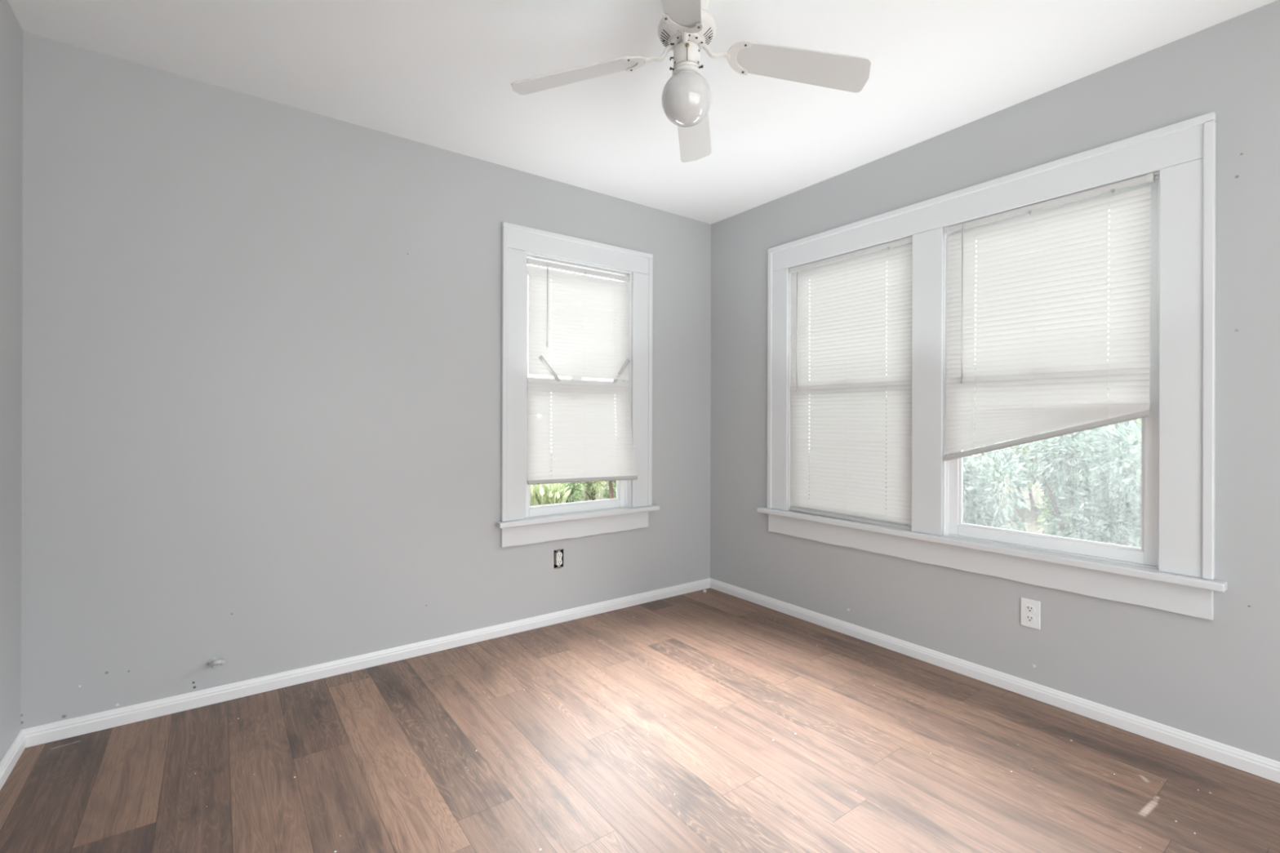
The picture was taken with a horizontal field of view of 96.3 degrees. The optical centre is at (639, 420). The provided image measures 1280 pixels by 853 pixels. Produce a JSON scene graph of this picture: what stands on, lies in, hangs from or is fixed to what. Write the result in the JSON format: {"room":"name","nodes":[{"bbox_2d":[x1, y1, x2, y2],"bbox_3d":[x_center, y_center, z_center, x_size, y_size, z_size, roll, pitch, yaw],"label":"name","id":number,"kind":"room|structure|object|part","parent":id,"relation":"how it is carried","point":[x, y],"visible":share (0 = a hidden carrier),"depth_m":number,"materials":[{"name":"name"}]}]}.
{"room":"empty bedroom","nodes":[
{"label":"empty bedroom","id":0,"kind":"room"},
{"bbox_2d":[0,0,22,761],"bbox_3d":[-1.006,-0.101,0.344,0.140,2.540,3.890,0,0,-36],"label":"wall","id":1,"kind":"structure","parent":0,"point":[11,31],"depth_m":1.84,"materials":[{"name":"grey paint"}]},
{"bbox_2d":[0,729,25,790],"bbox_3d":[-0.990,1.087,0.446,0.014,0.061,3.750,0,0,-36],"label":"baseboard","id":2,"kind":"structure","parent":1,"relation":"attached to","point":[12,755],"depth_m":1.83,"materials":[{"name":"white paint"}]},
{"bbox_2d":[20,31,711,729],"bbox_3d":[-0.856,-0.101,2.958,3.485,2.540,0.140,0,0,-36],"label":"wall","id":3,"kind":"structure","parent":0,"point":[261,338],"depth_m":2.38,"materials":[{"name":"grey paint"}]},
{"bbox_2d":[207,657,225,667],"bbox_3d":[-1.665,0.955,2.251,0.056,0.037,0.042,0,0,-36],"label":"pipe stub","id":4,"kind":"object","parent":3,"relation":"attached to","point":[212,662],"visible":1,"depth_m":2.25,"materials":[{"name":"grey"}]},
{"bbox_2d":[21,577,710,747],"bbox_3d":[-0.814,1.088,2.896,3.205,0.061,0.014,0,0,-36],"label":"baseboard","id":5,"kind":"structure","parent":3,"relation":"attached to","point":[71,727],"depth_m":2.46,"materials":[{"name":"white paint"}]},
{"bbox_2d":[553,548,563,568],"bbox_3d":[-0.463,0.767,3.191,0.059,0.106,0.065,0,0,-36],"label":"wall outlet","id":6,"kind":"object","parent":3,"relation":"attached to","point":[558,553],"visible":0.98,"depth_m":3.17,"materials":[{"name":"grey plastic"}]},
{"bbox_2d":[554,551,561,564],"bbox_3d":[-0.456,0.767,3.181,0.033,0.068,0.029,0,0,-36],"label":"receptacle","id":7,"kind":"object","parent":6,"relation":"attached to","point":[557,555],"depth_m":3.17,"materials":[{"name":"white plastic"}]},
{"bbox_2d":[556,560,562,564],"bbox_3d":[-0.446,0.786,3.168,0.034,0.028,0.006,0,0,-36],"label":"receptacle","id":8,"kind":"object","parent":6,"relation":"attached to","point":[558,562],"depth_m":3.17,"materials":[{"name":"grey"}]},
{"bbox_2d":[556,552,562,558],"bbox_3d":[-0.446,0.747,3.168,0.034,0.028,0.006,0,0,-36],"label":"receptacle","id":9,"kind":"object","parent":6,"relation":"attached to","point":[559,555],"depth_m":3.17,"materials":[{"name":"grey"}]},
{"bbox_2d":[496,222,659,547],"bbox_3d":[-0.350,-0.180,3.297,1.035,1.684,0.195,0,0,-36],"label":"window","id":10,"kind":"structure","parent":3,"relation":"in","point":[623,499],"depth_m":3.17,"materials":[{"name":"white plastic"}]},
{"bbox_3d":[-0.660,-0.186,3.004,0.131,1.419,0.018,0,0,-36],"label":"casing","id":11,"kind":"part","parent":10,"relation":"part of","materials":[{"name":"white paint"}]},
{"bbox_3d":[-0.390,-0.505,3.337,0.687,0.696,0.034,0,0,-36],"label":"sash","id":12,"kind":"part","parent":10,"relation":"part of","materials":[{"name":"white plastic"}]},
{"bbox_3d":[-0.370,0.148,3.307,0.687,0.762,0.034,0,0,-36],"label":"sash","id":13,"kind":"part","parent":10,"relation":"part of","materials":[{"name":"white plastic"}]},
{"bbox_3d":[-0.343,0.531,3.268,0.696,0.012,0.028,0,0,-36],"label":"sill","id":14,"kind":"part","parent":10,"relation":"part of","materials":[{"name":"white paint"}]},
{"bbox_3d":[-0.322,-0.957,3.252,0.966,0.123,0.018,0,0,-36],"label":"head casing","id":15,"kind":"part","parent":10,"relation":"part of","materials":[{"name":"white paint"}]},
{"bbox_2d":[526,257,637,484],"bbox_3d":[-0.313,-0.257,3.267,0.700,1.226,0.096,0,0,-36],"label":"mini blind","id":16,"kind":"object","parent":10,"relation":"attached to","point":[584,437],"visible":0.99,"depth_m":3.26,"materials":[{"name":"white plastic"}]},
{"bbox_3d":[-0.314,0.340,3.267,0.685,0.032,0.032,0,0,-31],"label":"rail","id":17,"kind":"part","parent":16,"relation":"part of","materials":[{"name":"grey"}]},
{"bbox_3d":[-0.321,-0.249,3.281,0.001,1.160,0.049,0,0,-36],"label":"ladder cord","id":18,"kind":"part","parent":16,"relation":"part of","materials":[{"name":"white fabric"}]},
{"bbox_3d":[-0.132,-0.248,3.405,0.001,1.163,0.074,0,0,-36],"label":"ladder cord","id":19,"kind":"part","parent":16,"relation":"part of","materials":[{"name":"white fabric"}]},
{"bbox_2d":[608,480,613,498],"bbox_3d":[-0.177,0.408,3.521,0.037,0.173,0.026,0,0,-36],"label":"stick","id":20,"kind":"object","parent":10,"relation":"on","point":[610,482],"visible":0.55,"depth_m":3.51,"materials":[{"name":"brown wood"}]},
{"bbox_3d":[0.009,-0.184,3.498,0.138,1.419,0.018,0,0,-36],"label":"casing","id":21,"kind":"part","parent":10,"relation":"part of","materials":[{"name":"white paint"}]},
{"bbox_2d":[0,587,1279,852],"bbox_3d":[0.294,1.153,1.393,3.485,0.060,4.030,0,0,-36],"label":"floor","id":22,"kind":"structure","parent":0,"point":[380,757],"depth_m":1.86,"materials":[{"name":"brown wood"}]},
{"bbox_2d":[195,642,1211,852],"bbox_3d":[0.134,1.121,1.655,3.037,0.001,2.822,0,0,-36],"label":"paint flecks","id":23,"kind":"object","parent":22,"relation":"on","point":[858,642],"visible":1,"depth_m":1.81,"materials":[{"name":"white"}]},
{"bbox_2d":[7,0,1277,224],"bbox_3d":[0.302,-1.390,1.393,3.485,0.154,4.030,0,0,-36],"label":"ceiling","id":24,"kind":"structure","parent":0,"point":[438,73],"depth_m":2.12,"materials":[{"name":"white paint"}]},
{"bbox_2d":[511,0,871,162],"bbox_3d":[0.148,-1.121,1.787,0.897,0.395,0.852,0,0,-36],"label":"ceiling fan","id":25,"kind":"object","parent":24,"relation":"hanging from","point":[686,28],"visible":1,"depth_m":1.76,"materials":[{"name":"white metal"}]},
{"bbox_3d":[-0.205,-1.090,1.819,0.403,0.104,0.122,0,0,3],"label":"fan blade","id":26,"kind":"part","parent":25,"relation":"part of","materials":[{"name":"white laminate"}]},
{"bbox_3d":[0.059,-1.149,1.796,0.096,0.054,0.019,0,0,4],"label":"arm","id":27,"kind":"part","parent":25,"relation":"part of","materials":[{"name":"white metal"}]},
{"bbox_3d":[0.094,-1.095,1.441,0.119,0.100,0.403,0,0,7],"label":"fan blade","id":28,"kind":"part","parent":25,"relation":"part of","materials":[{"name":"white laminate"}]},
{"bbox_3d":[0.134,-1.149,1.703,0.019,0.055,0.096,0,0,8],"label":"arm","id":29,"kind":"part","parent":25,"relation":"part of","materials":[{"name":"white metal"}]},
{"bbox_3d":[0.146,-1.175,1.789,0.106,0.010,0.106,0,0,-36],"label":"rotor plate","id":30,"kind":"part","parent":25,"relation":"part of","materials":[{"name":"white metal"}]},
{"bbox_3d":[0.145,-1.004,1.789,0.156,0.160,0.156,0,0,-36],"label":"light globe","id":31,"kind":"part","parent":25,"relation":"part of","materials":[{"name":"white glass"}]},
{"bbox_3d":[0.203,-1.093,2.136,0.123,0.091,0.403,0,0,8],"label":"fan blade","id":32,"kind":"part","parent":25,"relation":"part of","materials":[{"name":"white laminate"}]},
{"bbox_3d":[0.233,-1.149,1.781,0.096,0.054,0.019,0,0,5],"label":"arm","id":33,"kind":"part","parent":25,"relation":"part of","materials":[{"name":"white metal"}]},
{"bbox_3d":[0.496,-1.083,1.753,0.403,0.111,0.123,0,0,4],"label":"fan blade","id":34,"kind":"part","parent":25,"relation":"part of","materials":[{"name":"white laminate"}]},
{"bbox_2d":[710,0,1279,761],"bbox_3d":[1.686,-0.093,2.329,0.140,2.540,3.890,0,0,-36],"label":"wall","id":35,"kind":"structure","parent":0,"point":[1217,679],"depth_m":2.15,"materials":[{"name":"grey paint"}]},
{"bbox_2d":[788,236,912,526],"bbox_3d":[1.140,-0.176,3.069,0.140,1.407,0.741,0,0,-36],"label":"window","id":36,"kind":"structure","parent":35,"relation":"in","point":[910,244],"depth_m":3.32,"materials":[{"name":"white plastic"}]},
{"bbox_3d":[1.120,0.158,3.055,0.034,0.725,0.731,0,0,-36],"label":"sash","id":37,"kind":"part","parent":36,"relation":"part of","materials":[{"name":"white plastic"}]},
{"bbox_3d":[1.152,-0.520,3.077,0.034,0.710,0.731,0,0,-36],"label":"sash","id":38,"kind":"part","parent":36,"relation":"part of","materials":[{"name":"white plastic"}]},
{"bbox_2d":[757,111,1227,620],"bbox_3d":[1.374,-0.177,2.706,0.195,1.688,1.990,0,0,-36],"label":"window","id":39,"kind":"structure","parent":35,"relation":"in","point":[1147,555],"depth_m":2.17,"materials":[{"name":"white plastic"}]},
{"bbox_3d":[0.816,-0.178,3.375,0.018,1.406,0.136,0,0,-36],"label":"casing","id":40,"kind":"part","parent":39,"relation":"part of","materials":[{"name":"white paint"}]},
{"bbox_2d":[788,235,912,530],"bbox_3d":[1.087,-0.172,3.027,0.038,1.414,0.739,0,0,-36],"label":"mini blind","id":41,"kind":"object","parent":39,"relation":"attached to","point":[854,469],"visible":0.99,"depth_m":2.99,"materials":[{"name":"grey plastic"}]},
{"bbox_3d":[0.949,-0.169,3.221,0.024,1.347,0.001,0,0,-36],"label":"ladder cord","id":42,"kind":"part","parent":41,"relation":"part of","materials":[{"name":"white fabric"}]},
{"bbox_3d":[1.091,-0.167,3.027,0.024,1.350,0.001,0,0,-36],"label":"ladder cord","id":43,"kind":"part","parent":41,"relation":"part of","materials":[{"name":"white fabric"}]},
{"bbox_3d":[1.088,0.517,3.029,0.023,0.036,0.720,0,0,-36],"label":"rail","id":44,"kind":"part","parent":41,"relation":"part of","materials":[{"name":"grey"}]},
{"bbox_3d":[1.228,-0.165,2.842,0.024,1.354,0.001,0,0,-36],"label":"ladder cord","id":45,"kind":"part","parent":41,"relation":"part of","materials":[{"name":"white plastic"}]},
{"bbox_3d":[1.338,-0.176,2.668,0.018,1.406,0.140,0,0,-36],"label":"mullion casing","id":46,"kind":"part","parent":39,"relation":"part of","materials":[{"name":"white paint"}]},
{"bbox_3d":[1.356,0.533,2.679,0.028,0.012,1.627,0,0,-36],"label":"sill","id":47,"kind":"part","parent":39,"relation":"part of","materials":[{"name":"white paint"}]},
{"bbox_3d":[1.342,-0.948,2.666,0.018,0.137,1.899,0,0,-36],"label":"head casing","id":48,"kind":"part","parent":39,"relation":"part of","materials":[{"name":"white paint"}]},
{"bbox_2d":[943,172,1155,461],"bbox_3d":[1.605,-0.345,2.324,0.039,1.064,0.727,0,0,-36],"label":"mini blind","id":49,"kind":"object","parent":39,"relation":"attached to","point":[1042,363],"visible":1,"depth_m":2.28,"materials":[{"name":"grey plastic"}]},
{"bbox_3d":[1.467,-0.355,2.509,0.035,0.969,0.001,0,0,-36],"label":"ladder cord","id":50,"kind":"part","parent":49,"relation":"part of","materials":[{"name":"white fabric"}]},
{"bbox_3d":[1.603,-0.387,2.324,0.035,0.903,0.001,0,0,-36],"label":"ladder cord","id":51,"kind":"part","parent":49,"relation":"part of","materials":[{"name":"white fabric"}]},
{"bbox_3d":[1.598,0.073,2.320,0.023,0.226,0.708,0,0,-36],"label":"rail","id":52,"kind":"part","parent":49,"relation":"part of","materials":[{"name":"grey plastic"}]},
{"bbox_3d":[1.746,-0.421,2.131,0.035,0.835,0.001,0,0,-36],"label":"ladder cord","id":53,"kind":"part","parent":49,"relation":"part of","materials":[{"name":"white fabric"}]},
{"bbox_3d":[1.645,0.159,2.344,0.034,0.725,0.737,0,0,-36],"label":"sash","id":54,"kind":"part","parent":39,"relation":"part of","materials":[{"name":"white plastic"}]},
{"bbox_3d":[1.677,-0.518,2.365,0.034,0.710,0.737,0,0,-36],"label":"sash","id":55,"kind":"part","parent":39,"relation":"part of","materials":[{"name":"white plastic"}]},
{"bbox_3d":[1.863,-0.174,1.956,0.018,1.406,0.135,0,0,-36],"label":"casing","id":56,"kind":"part","parent":39,"relation":"part of","materials":[{"name":"white paint"}]},
{"bbox_2d":[710,577,1279,782],"bbox_3d":[1.579,1.095,2.340,0.014,0.061,3.750,0,0,-36],"label":"baseboard","id":57,"kind":"structure","parent":35,"relation":"attached to","point":[1257,765],"depth_m":2.28,"materials":[{"name":"white paint"}]},
{"bbox_2d":[1020,597,1040,629],"bbox_3d":[1.588,0.787,2.332,0.009,0.114,0.070,0,0,-36],"label":"wall outlet","id":58,"kind":"object","parent":35,"relation":"attached to","point":[1030,609],"visible":1,"depth_m":2.33,"materials":[{"name":"white plastic"}]},
{"bbox_2d":[1025,614,1035,622],"bbox_3d":[1.587,0.806,2.332,0.006,0.028,0.034,0,0,-36],"label":"receptacle","id":59,"kind":"object","parent":58,"relation":"attached to","point":[1028,618],"depth_m":2.33,"materials":[{"name":"grey plastic"}]},
{"bbox_2d":[1025,604,1035,613],"bbox_3d":[1.588,0.767,2.332,0.006,0.028,0.034,0,0,-36],"label":"receptacle","id":60,"kind":"object","parent":58,"relation":"attached to","point":[1028,608],"depth_m":2.33,"materials":[{"name":"grey plastic"}]},
{"label":"outside","id":61,"kind":"structure","parent":0,"visible":0},
{"bbox_2d":[537,452,1139,544],"bbox_3d":[0.682,1.294,5.251,30.000,0.100,30.000,0,0,-36],"label":"tree","id":62,"kind":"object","parent":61,"point":[1028,517],"depth_m":8.05,"materials":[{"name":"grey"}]},
{"bbox_2d":[529,477,571,506],"bbox_3d":[-0.977,0.856,5.142,0.690,0.815,0.723,0,0,-36],"label":"leafy shrub","id":63,"kind":"object","parent":62,"relation":"on","point":[553,493],"visible":0.17,"depth_m":4.98,"materials":[{"name":"green plant"}]},
{"bbox_2d":[559,481,586,502],"bbox_3d":[-1.030,0.926,8.187,0.489,0.680,0.647,0,0,-36],"label":"leafy shrub","id":64,"kind":"object","parent":62,"relation":"on","point":[577,488],"visible":0.3,"depth_m":8.07,"materials":[{"name":"green plant"}]},
{"bbox_2d":[578,480,607,501],"bbox_3d":[-0.711,0.890,8.442,0.449,0.783,0.630,0,0,-36],"label":"leafy shrub","id":65,"kind":"object","parent":62,"relation":"on","point":[592,487],"visible":0.21,"depth_m":8.38,"materials":[{"name":"green plant"}]},
{"bbox_2d":[599,480,616,499],"bbox_3d":[-0.352,0.915,8.712,0.416,0.719,0.708,0,0,-36],"label":"leafy shrub","id":66,"kind":"object","parent":62,"relation":"on","point":[614,484],"visible":0.09,"depth_m":8.74,"materials":[{"name":"green plant"}]},
{"bbox_2d":[885,417,1018,527],"bbox_3d":[2.482,0.553,5.013,1.266,1.447,1.195,0,0,-36],"label":"leafy shrub","id":67,"kind":"object","parent":62,"relation":"on","point":[984,464],"visible":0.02,"depth_m":4.83,"materials":[{"name":"teal plant"}]},
{"bbox_2d":[962,445,1031,532],"bbox_3d":[2.235,0.699,3.849,0.529,1.147,0.796,0,0,-36],"label":"leafy shrub","id":68,"kind":"object","parent":62,"relation":"on","point":[985,498],"visible":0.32,"depth_m":3.74,"materials":[{"name":"teal plant"}]},
{"bbox_3d":[2.317,0.853,3.858,0.155,0.840,0.060,0,0,-1],"label":"stem","id":69,"kind":"part","parent":68,"relation":"part of","materials":[{"name":"plant"}]},
{"bbox_2d":[964,358,1138,510],"bbox_3d":[5.501,0.042,8.184,1.606,2.486,3.568,0,0,-36],"label":"leafy shrub","id":70,"kind":"object","parent":62,"relation":"on","point":[1019,490],"visible":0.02,"depth_m":8.12,"materials":[{"name":"green plant"}]},
{"bbox_3d":[5.159,0.377,8.495,0.044,1.814,1.010,0,0,-43],"label":"stem","id":71,"kind":"part","parent":70,"relation":"part of","materials":[{"name":"plant"}]},
{"bbox_3d":[5.319,0.859,8.008,0.383,0.848,0.282,0,0,-36],"label":"stem","id":72,"kind":"part","parent":70,"relation":"part of","materials":[{"name":"plant"}]},
{"bbox_2d":[994,417,1141,547],"bbox_3d":[3.162,0.529,4.084,1.225,1.493,1.176,0,0,-36],"label":"leafy shrub","id":73,"kind":"object","parent":62,"relation":"on","point":[1110,477],"visible":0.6,"depth_m":3.82,"materials":[{"name":"teal plant"}]},
{"bbox_3d":[3.054,0.752,4.231,0.043,1.045,0.290,0,0,-36],"label":"stem","id":74,"kind":"part","parent":73,"relation":"part of","materials":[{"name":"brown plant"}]},
{"bbox_3d":[3.030,0.768,4.002,0.265,1.013,0.042,0,0,-36],"label":"stem","id":75,"kind":"part","parent":73,"relation":"part of","materials":[{"name":"plant"}]},
{"bbox_2d":[1003,382,1141,542],"bbox_3d":[4.242,0.392,5.511,1.439,1.807,1.392,0,0,-36],"label":"leafy shrub","id":76,"kind":"object","parent":62,"relation":"on","point":[1044,512],"visible":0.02,"depth_m":5.41,"materials":[{"name":"green plant"}]}
]}

